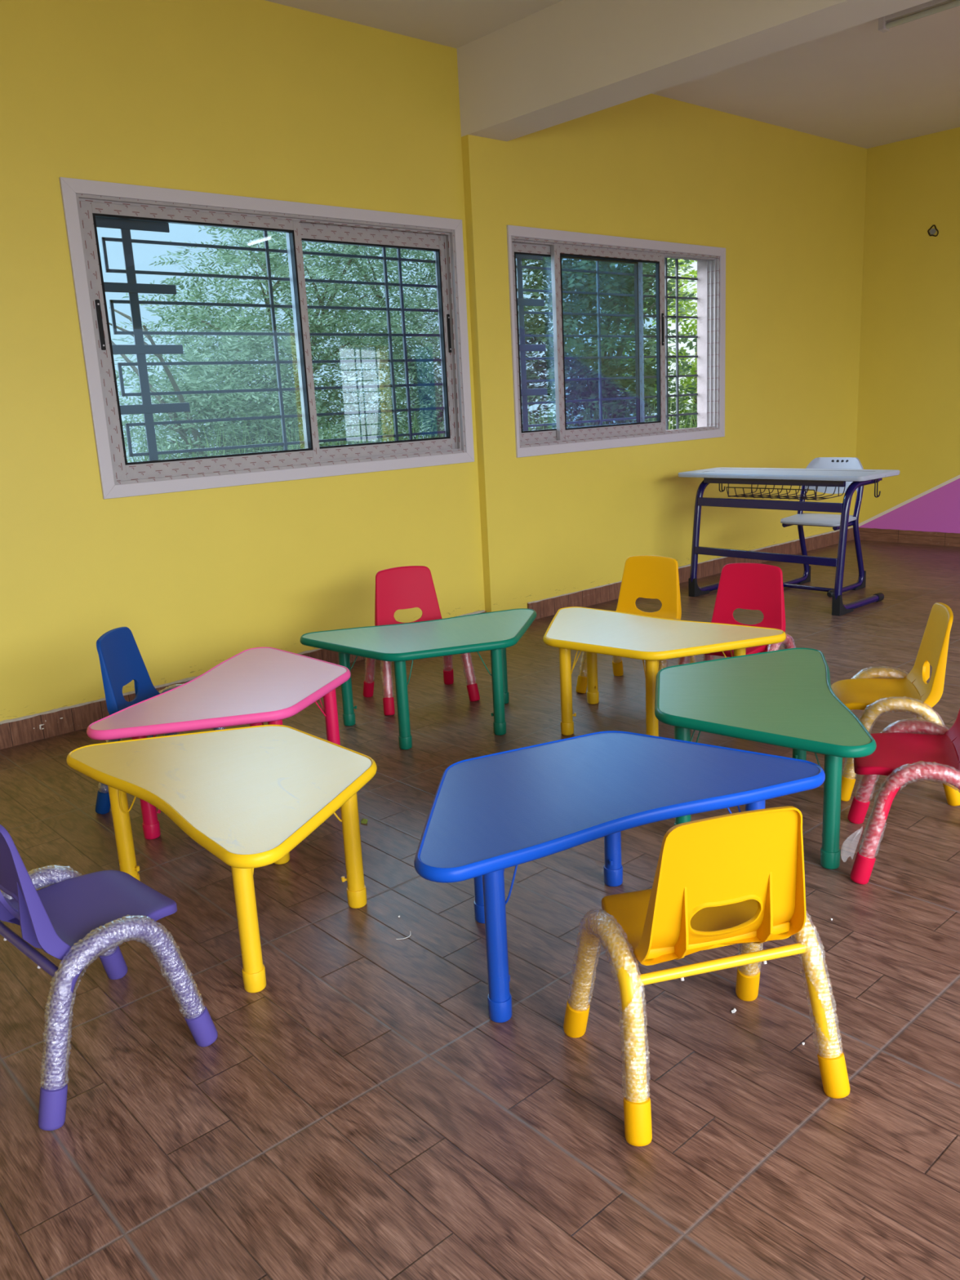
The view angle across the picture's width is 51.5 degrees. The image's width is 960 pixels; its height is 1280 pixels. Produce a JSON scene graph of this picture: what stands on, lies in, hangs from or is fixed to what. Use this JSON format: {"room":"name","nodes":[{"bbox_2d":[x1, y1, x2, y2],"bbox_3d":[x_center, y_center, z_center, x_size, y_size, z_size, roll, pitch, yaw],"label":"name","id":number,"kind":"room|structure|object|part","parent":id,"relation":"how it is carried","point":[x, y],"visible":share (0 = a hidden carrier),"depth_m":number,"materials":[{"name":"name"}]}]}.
{"room":"children's room","nodes":[
{"label":"children's room","id":0,"kind":"room"},
{"bbox_2d":[0,0,866,721],"bbox_3d":[-0.888,-1.315,4.487,10.582,3.001,0.165,-14,17,-40],"label":"wall","id":1,"kind":"structure","parent":0,"point":[259,99],"depth_m":4.68,"materials":[{"name":"yellow paint"}]},
{"bbox_2d":[0,609,486,749],"bbox_3d":[-2.262,0.477,3.523,6.180,0.100,0.012,-14,17,-40],"label":"baseboard","id":2,"kind":"structure","parent":1,"relation":"attached to","point":[15,733],"depth_m":4.01,"materials":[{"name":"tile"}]},
{"bbox_2d":[58,177,474,498],"bbox_3d":[-0.833,-1.346,4.540,1.995,1.201,0.097,-14,17,-40],"label":"window","id":3,"kind":"structure","parent":1,"relation":"in","point":[83,201],"depth_m":4.43,"materials":[{"name":"white metal"}]},
{"bbox_3d":[-1.496,-1.242,3.927,0.018,0.190,0.007,-14,17,-40],"label":"pull handle","id":4,"kind":"part","parent":3,"relation":"part of","materials":[{"name":"black plastic"}]},
{"bbox_3d":[-1.153,-1.268,4.259,0.989,1.066,0.028,-14,17,-40],"label":"sliding sash","id":5,"kind":"part","parent":3,"relation":"part of","materials":[{"name":"clear glass"}]},
{"bbox_3d":[-0.497,-1.443,4.869,0.922,1.066,0.028,-14,17,-40],"label":"sliding sash","id":6,"kind":"part","parent":3,"relation":"part of","materials":[{"name":"clear glass"}]},
{"bbox_3d":[-0.159,-1.579,5.128,0.018,0.190,0.007,-14,17,-40],"label":"pull handle","id":7,"kind":"part","parent":3,"relation":"part of","materials":[{"name":"black plastic"}]},
{"bbox_2d":[95,217,445,460],"bbox_3d":[-0.874,-1.359,4.602,1.868,1.098,0.024,-14,17,-40],"label":"window grille","id":8,"kind":"object","parent":1,"relation":"in","point":[131,287],"visible":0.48,"depth_m":4.33,"materials":[{"name":"metal"}]},
{"bbox_3d":[-1.439,-1.676,4.014,0.394,0.038,0.006,-14,17,-40],"label":"cross plate","id":9,"kind":"part","parent":8,"relation":"part of","materials":[{"name":"paint"}]},
{"bbox_3d":[-1.427,-1.439,4.070,0.394,0.038,0.006,-14,17,-40],"label":"cross plate","id":10,"kind":"part","parent":8,"relation":"part of","materials":[{"name":"paint"}]},
{"bbox_3d":[-1.415,-1.204,4.126,0.394,0.038,0.006,-14,17,-40],"label":"cross plate","id":11,"kind":"part","parent":8,"relation":"part of","materials":[{"name":"paint"}]},
{"bbox_3d":[-1.402,-0.970,4.181,0.394,0.038,0.006,-14,17,-40],"label":"cross plate","id":12,"kind":"part","parent":8,"relation":"part of","materials":[{"name":"paint"}]},
{"bbox_3d":[-0.932,-1.343,4.546,0.014,1.098,0.013,-14,17,-40],"label":"upright rod","id":13,"kind":"part","parent":8,"relation":"part of","materials":[{"name":"paint"}]},
{"bbox_3d":[-0.447,-1.467,4.965,0.014,1.098,0.013,-14,17,-40],"label":"upright rod","id":14,"kind":"part","parent":8,"relation":"part of","materials":[{"name":"paint"}]},
{"bbox_3d":[-0.380,-1.485,5.023,0.014,1.098,0.013,-14,17,-40],"label":"upright rod","id":15,"kind":"part","parent":8,"relation":"part of","materials":[{"name":"paint"}]},
{"bbox_2d":[434,251,446,436],"bbox_3d":[-0.876,-1.356,4.588,1.892,1.098,0.031,-14,17,-40],"label":"trim","id":16,"kind":"structure","parent":1,"relation":"attached to","point":[434,251],"depth_m":5.18,"materials":[{"name":"grey metal"}]},
{"bbox_2d":[515,254,555,431],"bbox_3d":[0.312,-1.668,5.626,0.275,0.941,0.024,-14,17,-40],"label":"window grille","id":17,"kind":"object","parent":1,"relation":"in","point":[523,348],"depth_m":5.59,"materials":[{"name":"metal"}]},
{"bbox_3d":[0.208,-2.103,5.436,0.381,0.038,0.006,-14,17,-40],"label":"cross plate","id":18,"kind":"part","parent":17,"relation":"part of","materials":[{"name":"paint"}]},
{"bbox_3d":[0.220,-1.865,5.493,0.381,0.038,0.006,-14,17,-40],"label":"cross plate","id":19,"kind":"part","parent":17,"relation":"part of","materials":[{"name":"paint"}]},
{"bbox_3d":[0.233,-1.628,5.549,0.381,0.038,0.006,-14,17,-40],"label":"cross plate","id":20,"kind":"part","parent":17,"relation":"part of","materials":[{"name":"paint"}]},
{"bbox_3d":[0.245,-1.393,5.604,0.381,0.038,0.006,-14,17,-40],"label":"cross plate","id":21,"kind":"part","parent":17,"relation":"part of","materials":[{"name":"paint"}]},
{"bbox_2d":[561,261,635,425],"bbox_3d":[0.716,-1.771,5.975,0.640,0.939,0.024,-14,17,-40],"label":"window grille","id":22,"kind":"object","parent":1,"relation":"in","point":[597,272],"depth_m":5.97,"materials":[{"name":"metal"}]},
{"bbox_3d":[0.715,-1.760,5.970,0.014,1.084,0.013,-14,17,-40],"label":"upright rod","id":23,"kind":"part","parent":22,"relation":"part of","materials":[{"name":"paint"}]},
{"bbox_2d":[506,225,725,457],"bbox_3d":[0.858,-1.759,5.934,1.927,1.186,0.097,-14,17,-40],"label":"window","id":24,"kind":"structure","parent":1,"relation":"in","point":[557,245],"depth_m":5.91,"materials":[{"name":"white metal"}]},
{"bbox_3d":[0.570,-1.696,5.723,1.130,1.055,0.028,-14,17,-40],"label":"sliding sash","id":25,"kind":"part","parent":24,"relation":"part of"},
{"bbox_3d":[0.779,-1.743,5.861,0.965,1.056,0.028,-14,17,-40],"label":"sliding sash","id":26,"kind":"part","parent":24,"relation":"part of","materials":[{"name":"clear glass"}]},
{"bbox_3d":[1.124,-1.909,6.121,0.018,0.190,0.007,-14,17,-40],"label":"pull handle","id":27,"kind":"part","parent":24,"relation":"part of","materials":[{"name":"black plastic"}]},
{"bbox_2d":[664,257,697,430],"bbox_3d":[1.303,-1.916,6.484,0.343,1.057,0.024,-14,17,-40],"label":"window grille","id":28,"kind":"object","parent":1,"relation":"in","point":[676,277],"depth_m":6.44,"materials":[{"name":"metal"}]},
{"bbox_3d":[1.195,-1.883,6.385,0.014,1.084,0.013,-14,17,-40],"label":"upright rod","id":29,"kind":"part","parent":28,"relation":"part of","materials":[{"name":"paint"}]},
{"bbox_3d":[1.278,-1.904,6.457,0.014,1.084,0.013,-14,17,-40],"label":"upright rod","id":30,"kind":"part","parent":28,"relation":"part of","materials":[{"name":"paint"}]},
{"bbox_2d":[672,257,706,426],"bbox_3d":[0.784,-1.768,5.990,1.852,1.084,0.083,-14,17,-40],"label":"trim","id":31,"kind":"structure","parent":1,"relation":"attached to","point":[701,265],"depth_m":6.58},
{"bbox_2d":[527,526,853,619],"bbox_3d":[1.643,-0.509,6.828,3.684,0.100,0.012,-14,17,-40],"label":"baseboard","id":32,"kind":"structure","parent":1,"relation":"attached to","point":[547,607],"depth_m":6.57,"materials":[{"name":"wood"}]},
{"bbox_2d":[0,539,959,1279],"bbox_3d":[1.092,0.595,2.763,10.582,0.120,5.860,-14,17,-40],"label":"floor","id":33,"kind":"structure","parent":0,"point":[364,1113],"depth_m":1.91,"materials":[{"name":"brown wood"}]},
{"bbox_2d":[0,824,217,1130],"bbox_3d":[-0.803,0.544,1.947,0.420,0.556,0.356,10,18,43],"label":"child chair","id":34,"kind":"object","parent":33,"relation":"on","point":[76,918],"visible":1,"depth_m":1.89,"materials":[{"name":"purple plastic"}]},
{"bbox_3d":[-0.874,0.430,1.851,0.299,0.282,0.106,10,18,43],"label":"backrest","id":35,"kind":"part","parent":34,"relation":"part of","materials":[{"name":"purple plastic"}]},
{"bbox_3d":[-0.927,0.627,2.092,0.052,0.298,0.339,10,18,43],"label":"leg frame","id":36,"kind":"part","parent":34,"relation":"part of","materials":[{"name":"metal"}]},
{"bbox_3d":[-0.767,0.535,1.983,0.298,0.046,0.246,10,18,43],"label":"seat","id":37,"kind":"part","parent":34,"relation":"part of","materials":[{"name":"purple plastic"}]},
{"bbox_3d":[-0.669,0.671,1.850,0.052,0.298,0.339,10,18,43],"label":"leg frame","id":38,"kind":"part","parent":34,"relation":"part of","materials":[{"name":"metal"}]},
{"bbox_2d":[95,626,224,814],"bbox_3d":[-1.054,0.237,3.299,0.356,0.556,0.420,-2,13,4],"label":"child chair","id":39,"kind":"object","parent":33,"relation":"on","point":[121,660],"visible":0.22,"depth_m":3.24,"materials":[{"name":"blue plastic"}]},
{"bbox_3d":[-1.153,0.108,3.274,0.106,0.282,0.299,-2,13,4],"label":"backrest","id":40,"kind":"part","parent":39,"relation":"part of","materials":[{"name":"blue plastic"}]},
{"bbox_3d":[-1.062,0.384,3.151,0.339,0.298,0.052,-2,13,4],"label":"leg frame","id":41,"kind":"part","parent":39,"relation":"part of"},
{"bbox_3d":[-1.038,0.301,3.496,0.339,0.298,0.052,-2,13,4],"label":"leg frame","id":42,"kind":"part","parent":39,"relation":"part of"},
{"bbox_2d":[86,647,351,839],"bbox_3d":[-0.721,0.329,3.183,0.528,0.387,0.970,1,14,17],"label":"table","id":43,"kind":"object","parent":33,"relation":"on","point":[257,686],"visible":0.81,"depth_m":3.02,"materials":[{"name":"pink plastic"}]},
{"bbox_3d":[-0.991,0.394,2.936,0.060,0.313,0.060,1,14,17],"label":"leg","id":44,"kind":"part","parent":43,"relation":"part of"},
{"bbox_3d":[-0.802,0.243,3.535,0.060,0.313,0.060,1,14,17],"label":"leg","id":45,"kind":"part","parent":43,"relation":"part of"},
{"bbox_3d":[-0.595,0.369,2.957,0.060,0.313,0.060,1,14,17],"label":"leg","id":46,"kind":"part","parent":43,"relation":"part of","materials":[{"name":"plastic"}]},
{"bbox_3d":[-0.489,0.283,3.295,0.060,0.313,0.060,1,14,17],"label":"leg","id":47,"kind":"part","parent":43,"relation":"part of","materials":[{"name":"plastic"}]},
{"bbox_2d":[66,724,377,993],"bbox_3d":[-0.579,0.494,2.477,0.528,0.377,0.970,-14,18,-40],"label":"table","id":48,"kind":"object","parent":33,"relation":"on","point":[248,796],"visible":0.95,"depth_m":2.37,"materials":[{"name":"yellow plastic"}]},
{"bbox_3d":[-0.932,0.478,2.592,0.060,0.304,0.060,-14,18,-40],"label":"leg","id":49,"kind":"part","parent":48,"relation":"part of","materials":[{"name":"yellow plastic"}]},
{"bbox_3d":[-0.498,0.566,2.122,0.060,0.304,0.060,-14,18,-40],"label":"leg","id":50,"kind":"part","parent":48,"relation":"part of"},
{"bbox_3d":[-0.318,0.476,2.463,0.060,0.304,0.060,-14,18,-40],"label":"leg","id":51,"kind":"part","parent":48,"relation":"part of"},
{"bbox_2d":[360,818,368,823],"bbox_3d":[-0.349,0.545,3.005,0.022,0.012,0.023,0,14,12],"label":"scrap","id":52,"kind":"object","parent":33,"relation":"on","point":[363,820],"visible":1,"depth_m":3.00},
{"bbox_2d":[299,608,536,749],"bbox_3d":[-0.164,0.153,3.831,0.970,0.374,0.528,-7,14,-16],"label":"table","id":53,"kind":"object","parent":33,"relation":"on","point":[494,631],"visible":1,"depth_m":3.72,"materials":[{"name":"green plastic"}]},
{"bbox_3d":[-0.527,0.147,3.908,0.060,0.301,0.060,-7,14,-16],"label":"leg","id":54,"kind":"part","parent":53,"relation":"part of","materials":[{"name":"green plastic"}]},
{"bbox_3d":[-0.281,0.206,3.603,0.060,0.301,0.060,-7,14,-16],"label":"leg","id":55,"kind":"part","parent":53,"relation":"part of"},
{"bbox_3d":[0.066,0.164,3.706,0.060,0.301,0.060,-7,14,-16],"label":"leg","id":56,"kind":"part","parent":53,"relation":"part of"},
{"bbox_3d":[0.088,0.071,4.091,0.060,0.301,0.060,-7,14,-16],"label":"leg","id":57,"kind":"part","parent":53,"relation":"part of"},
{"bbox_2d":[363,565,479,715],"bbox_3d":[-0.268,-0.016,4.196,0.420,0.556,0.356,-8,14,-21],"label":"child chair","id":58,"kind":"object","parent":33,"relation":"on","point":[400,588],"visible":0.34,"depth_m":4.25,"materials":[{"name":"red plastic"}]},
{"bbox_3d":[-0.427,0.112,4.158,0.052,0.298,0.339,-8,14,-21],"label":"leg frame","id":59,"kind":"part","parent":58,"relation":"part of","materials":[{"name":"metal"}]},
{"bbox_3d":[-0.309,-0.167,4.249,0.299,0.282,0.106,-8,14,-21],"label":"backrest","id":60,"kind":"part","parent":58,"relation":"part of","materials":[{"name":"red plastic"}]},
{"bbox_3d":[-0.098,0.065,4.285,0.052,0.298,0.339,-8,14,-21],"label":"leg frame","id":61,"kind":"part","parent":58,"relation":"part of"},
{"bbox_2d":[413,730,825,1022],"bbox_3d":[0.247,0.496,2.266,0.970,0.387,0.528,-9,15,-24],"label":"table","id":62,"kind":"object","parent":33,"relation":"on","point":[489,815],"visible":0.91,"depth_m":2.13,"materials":[{"name":"blue plastic"}]},
{"bbox_3d":[0.002,0.479,2.358,0.060,0.314,0.060,-9,15,-24],"label":"leg","id":63,"kind":"part","parent":62,"relation":"part of","materials":[{"name":"blue plastic"}]},
{"bbox_3d":[0.031,0.569,1.973,0.060,0.314,0.060,-9,15,-24],"label":"leg","id":64,"kind":"part","parent":62,"relation":"part of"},
{"bbox_3d":[0.332,0.427,2.505,0.060,0.314,0.060,-9,15,-24],"label":"leg","id":65,"kind":"part","parent":62,"relation":"part of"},
{"bbox_3d":[0.616,0.477,2.232,0.060,0.314,0.060,-9,15,-24],"label":"leg","id":66,"kind":"part","parent":62,"relation":"part of","materials":[{"name":"blue plastic"}]},
{"bbox_2d":[575,555,697,693],"bbox_3d":[0.658,-0.057,4.164,0.420,0.556,0.356,7,17,37],"label":"child chair","id":67,"kind":"object","parent":33,"relation":"on","point":[646,576],"visible":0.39,"depth_m":4.20,"materials":[{"name":"yellow plastic"}]},
{"bbox_3d":[0.524,0.030,4.298,0.052,0.298,0.339,7,17,37],"label":"leg frame","id":68,"kind":"part","parent":67,"relation":"part of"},
{"bbox_3d":[0.708,-0.209,4.203,0.299,0.282,0.106,7,17,37],"label":"backrest","id":69,"kind":"part","parent":67,"relation":"part of","materials":[{"name":"yellow plastic"}]},
{"bbox_3d":[0.805,0.066,4.082,0.052,0.298,0.339,7,17,37],"label":"leg frame","id":70,"kind":"part","parent":67,"relation":"part of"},
{"bbox_2d":[542,606,786,736],"bbox_3d":[0.578,0.147,3.686,0.970,0.377,0.528,9,18,40],"label":"table","id":71,"kind":"object","parent":33,"relation":"on","point":[651,640],"visible":0.87,"depth_m":3.58,"materials":[{"name":"plastic"}]},
{"bbox_3d":[0.316,0.159,3.665,0.060,0.304,0.060,9,17,40],"label":"leg","id":72,"kind":"part","parent":71,"relation":"part of","materials":[{"name":"yellow plastic"}]},
{"bbox_3d":[0.452,0.066,4.026,0.060,0.304,0.060,9,17,40],"label":"leg","id":73,"kind":"part","parent":71,"relation":"part of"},
{"bbox_3d":[0.592,0.200,3.430,0.060,0.304,0.060,9,17,40],"label":"leg","id":74,"kind":"part","parent":71,"relation":"part of","materials":[{"name":"yellow plastic"}]},
{"bbox_3d":[0.940,0.139,3.610,0.060,0.304,0.060,9,17,40],"label":"leg","id":75,"kind":"part","parent":71,"relation":"part of","materials":[{"name":"yellow plastic"}]},
{"bbox_2d":[563,805,849,1146],"bbox_3d":[0.393,0.518,1.793,0.420,0.556,0.356,-6,14,-14],"label":"child chair","id":76,"kind":"object","parent":33,"relation":"on","point":[739,877],"visible":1,"depth_m":1.68,"materials":[{"name":"yellow plastic"}]},
{"bbox_3d":[0.227,0.642,1.775,0.052,0.298,0.339,-6,14,-14],"label":"leg frame","id":77,"kind":"part","parent":76,"relation":"part of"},
{"bbox_3d":[0.380,0.508,1.841,0.298,0.046,0.246,-6,14,-14],"label":"seat","id":78,"kind":"part","parent":76,"relation":"part of","materials":[{"name":"yellow plastic"}]},
{"bbox_3d":[0.409,0.405,1.674,0.299,0.282,0.106,-6,14,-14],"label":"backrest","id":79,"kind":"part","parent":76,"relation":"part of","materials":[{"name":"yellow plastic"}]},
{"bbox_3d":[0.571,0.605,1.858,0.052,0.298,0.339,-6,14,-14],"label":"leg frame","id":80,"kind":"part","parent":76,"relation":"part of","materials":[{"name":"yellow metal"}]},
{"bbox_2d":[677,562,795,665],"bbox_3d":[0.997,0.000,3.851,0.420,0.556,0.356,7,17,37],"label":"child chair","id":81,"kind":"object","parent":33,"relation":"on","point":[744,585],"visible":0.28,"depth_m":3.88,"materials":[{"name":"red plastic"}]},
{"bbox_3d":[0.862,0.086,3.984,0.052,0.298,0.339,7,17,37],"label":"leg frame","id":82,"kind":"part","parent":81,"relation":"part of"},
{"bbox_3d":[0.966,0.012,3.812,0.298,0.046,0.246,7,17,37],"label":"seat","id":83,"kind":"part","parent":81,"relation":"part of","materials":[{"name":"red plastic"}]},
{"bbox_3d":[1.046,-0.153,3.891,0.299,0.282,0.106,7,17,37],"label":"backrest","id":84,"kind":"part","parent":81,"relation":"part of","materials":[{"name":"red plastic"}]},
{"bbox_3d":[1.144,0.122,3.770,0.052,0.298,0.339,7,17,37],"label":"leg frame","id":85,"kind":"part","parent":81,"relation":"part of","materials":[{"name":"metal"}]},
{"bbox_2d":[654,648,876,869],"bbox_3d":[0.777,0.325,2.881,0.528,0.383,0.970,0,14,11],"label":"table","id":86,"kind":"object","parent":33,"relation":"on","point":[786,698],"visible":0.84,"depth_m":2.68,"materials":[{"name":"green plastic"}]},
{"bbox_3d":[0.558,0.362,2.740,0.060,0.309,0.060,0,14,11],"label":"leg","id":87,"kind":"part","parent":86,"relation":"part of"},
{"bbox_3d":[1.014,0.241,3.153,0.060,0.309,0.060,0,14,11],"label":"leg","id":88,"kind":"part","parent":86,"relation":"part of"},
{"bbox_3d":[0.897,0.393,2.536,0.060,0.309,0.060,0,14,11],"label":"leg","id":89,"kind":"part","parent":86,"relation":"part of","materials":[{"name":"green plastic"}]},
{"bbox_2d":[678,467,899,616],"bbox_3d":[1.778,-0.609,5.816,0.502,0.747,1.190,-14,17,-40],"label":"school desk","id":90,"kind":"object","parent":33,"relation":"on","point":[816,477],"visible":0.97,"depth_m":5.59,"materials":[{"name":"grey plastic"}]},
{"bbox_3d":[1.454,-0.661,6.161,0.479,0.716,0.041,-14,17,-40],"label":"frame","id":91,"kind":"part","parent":90,"relation":"part of","materials":[{"name":"blue metal"}]},
{"bbox_3d":[1.615,-0.480,5.693,0.022,0.045,0.930,-14,17,-40],"label":"rail","id":92,"kind":"part","parent":90,"relation":"part of","materials":[{"name":"blue metal"}]},
{"bbox_3d":[1.624,-0.768,5.647,0.022,0.050,0.930,-14,17,-40],"label":"rail","id":93,"kind":"part","parent":90,"relation":"part of","materials":[{"name":"blue metal"}]},
{"bbox_2d":[725,484,845,500],"bbox_3d":[1.767,-0.892,5.772,0.335,0.123,0.575,-14,17,-40],"label":"basket","id":94,"kind":"object","parent":90,"relation":"on","point":[753,495],"depth_m":5.70,"materials":[{"name":"black metal"}]},
{"bbox_3d":[2.085,-0.528,5.461,0.479,0.716,0.041,-14,17,-40],"label":"frame","id":95,"kind":"part","parent":90,"relation":"part of","materials":[{"name":"blue metal"}]},
{"bbox_2d":[780,457,866,597],"bbox_3d":[2.059,-0.695,6.033,0.402,0.785,0.410,-14,17,-40],"label":"chair","id":96,"kind":"object","parent":33,"relation":"on","point":[801,519],"visible":0.77,"depth_m":6.04,"materials":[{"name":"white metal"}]},
{"bbox_3d":[1.947,-0.666,6.190,0.372,0.658,0.032,-14,17,-40],"label":"frame","id":97,"kind":"part","parent":96,"relation":"part of","materials":[{"name":"blue metal"}]},
{"bbox_3d":[2.049,-0.726,6.018,0.275,0.041,0.398,-14,17,-40],"label":"seat","id":98,"kind":"part","parent":96,"relation":"part of","materials":[{"name":"grey plastic"}]},
{"bbox_3d":[2.156,-0.983,6.067,0.103,0.250,0.400,-14,17,-40],"label":"backrest","id":99,"kind":"part","parent":96,"relation":"part of","materials":[{"name":"grey plastic"}]},
{"bbox_3d":[2.194,-0.615,5.919,0.372,0.658,0.032,-14,17,-40],"label":"frame","id":100,"kind":"part","parent":96,"relation":"part of","materials":[{"name":"blue metal"}]},
{"bbox_2d":[831,602,959,806],"bbox_3d":[1.273,0.170,3.071,0.356,0.556,0.420,0,14,14],"label":"child chair","id":101,"kind":"object","parent":33,"relation":"on","point":[875,691],"visible":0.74,"depth_m":3.00,"materials":[{"name":"yellow plastic"}]},
{"bbox_3d":[1.223,0.171,3.084,0.246,0.046,0.298,0,14,14],"label":"seat","id":102,"kind":"part","parent":101,"relation":"part of","materials":[{"name":"yellow plastic"}]},
{"bbox_3d":[1.322,0.233,3.263,0.339,0.298,0.052,0,14,14],"label":"leg frame","id":103,"kind":"part","parent":101,"relation":"part of","materials":[{"name":"yellow metal"}]},
{"bbox_3d":[1.237,0.317,2.928,0.339,0.298,0.052,0,14,14],"label":"leg frame","id":104,"kind":"part","parent":101,"relation":"part of","materials":[{"name":"yellow metal"}]},
{"bbox_3d":[1.356,0.038,3.017,0.106,0.282,0.299,0,14,14],"label":"backrest","id":105,"kind":"part","parent":101,"relation":"part of","materials":[{"name":"yellow plastic"}]},
{"bbox_2d":[847,708,959,884],"bbox_3d":[1.133,0.299,2.557,0.381,0.556,0.420,2,14,19],"label":"child chair","id":106,"kind":"object","parent":33,"relation":"on","point":[903,755],"visible":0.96,"depth_m":2.52,"materials":[{"name":"red plastic"}]},
{"bbox_3d":[1.208,0.362,2.741,0.339,0.298,0.052,2,14,19],"label":"leg frame","id":107,"kind":"part","parent":106,"relation":"part of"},
{"bbox_3d":[1.096,0.299,2.570,0.246,0.046,0.298,2,14,19],"label":"seat","id":108,"kind":"part","parent":106,"relation":"part of","materials":[{"name":"red plastic"}]},
{"bbox_3d":[1.094,0.446,2.414,0.339,0.298,0.052,2,14,19],"label":"leg frame","id":109,"kind":"part","parent":106,"relation":"part of","materials":[{"name":"plastic"}]},
{"bbox_3d":[1.226,0.169,2.492,0.106,0.282,0.299,2,14,19],"label":"backrest","id":110,"kind":"part","parent":106,"relation":"part of","materials":[{"name":"red plastic"}]},
{"bbox_2d":[265,0,959,148],"bbox_3d":[0.938,-2.356,2.065,10.582,0.150,5.860,-14,17,-40],"label":"ceiling","id":111,"kind":"structure","parent":0,"point":[863,86],"depth_m":5.51,"materials":[{"name":"white paint"}]},
{"bbox_2d":[457,0,932,141],"bbox_3d":[1.822,-2.348,2.980,0.264,0.416,5.577,-14,17,-40],"label":"ceiling beam","id":112,"kind":"structure","parent":111,"relation":"attached to","point":[566,60],"depth_m":4.22,"materials":[{"name":"white paint"}]},
{"bbox_2d":[878,0,959,32],"bbox_3d":[2.293,-2.851,4.322,0.056,0.062,1.150,-14,17,-40],"label":"lamp","id":113,"kind":"object","parent":111,"relation":"attached to","point":[885,23],"visible":0.79,"depth_m":4.61,"materials":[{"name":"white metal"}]},
{"bbox_2d":[853,127,959,533],"bbox_3d":[4.788,-1.924,5.810,0.220,3.001,5.640,-14,17,-40],"label":"wall","id":114,"kind":"structure","parent":0,"point":[908,415],"depth_m":7.38,"materials":[{"name":"yellow paint"}]},
{"bbox_2d":[858,527,959,546],"bbox_3d":[4.830,-0.481,6.009,0.012,0.100,5.475,-14,17,-40],"label":"baseboard","id":115,"kind":"structure","parent":114,"relation":"attached to","point":[934,538],"depth_m":7.66,"materials":[{"name":"wood"}]},
{"bbox_2d":[927,224,938,236],"bbox_3d":[3.240,-2.926,7.124,0.014,0.082,0.080,-14,17,-40],"label":"box","id":116,"kind":"object","parent":114,"relation":"attached to","point":[932,231],"visible":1,"depth_m":7.12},
{"label":"outside","id":117,"kind":"structure","parent":0,"visible":0},
{"bbox_3d":[-4.631,-2.536,18.628,34.000,0.250,25.860,-14,17,-40],"label":"garden","id":118,"kind":"object","parent":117,"visible":0},
{"bbox_2d":[109,302,364,462],"bbox_3d":[-2.184,-1.736,9.170,2.640,2.691,2.139,-12,16,-33],"label":"tree","id":119,"kind":"object","parent":118,"relation":"on","point":[232,400],"visible":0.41,"depth_m":8.84,"materials":[{"name":"green plant"}]},
{"bbox_2d":[111,226,442,461],"bbox_3d":[-2.184,-2.851,10.230,3.635,4.425,2.835,-9,15,-24],"label":"tree","id":120,"kind":"object","parent":118,"relation":"on","point":[279,268],"visible":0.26,"depth_m":9.90,"materials":[{"name":"green plant"}]},
{"bbox_2d":[122,389,697,462],"bbox_3d":[1.421,-1.885,10.629,12.216,1.550,3.899,-14,17,-40],"label":"grass","id":121,"kind":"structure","parent":118,"relation":"on","point":[691,406],"depth_m":8.63,"materials":[{"name":"green plant"}]},
{"bbox_2d":[291,242,562,446],"bbox_3d":[-0.589,-3.420,11.210,2.820,5.072,3.777,8,17,40],"label":"tree","id":122,"kind":"object","parent":118,"relation":"on","point":[428,414],"visible":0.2,"depth_m":10.66,"materials":[{"name":"green plant"}]},
{"bbox_2d":[515,257,697,431],"bbox_3d":[1.332,-3.446,11.339,2.488,4.266,3.181,7,17,37],"label":"tree","id":123,"kind":"object","parent":118,"relation":"on","point":[571,281],"visible":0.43,"depth_m":10.97,"materials":[{"name":"green plant"}]},
{"bbox_2d":[609,257,697,429],"bbox_3d":[2.962,-3.617,13.150,3.406,3.829,2.560,-14,17,-40],"label":"tree","id":124,"kind":"object","parent":118,"relation":"on","point":[694,371],"visible":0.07,"depth_m":13.11,"materials":[{"name":"green plant"}]}
]}

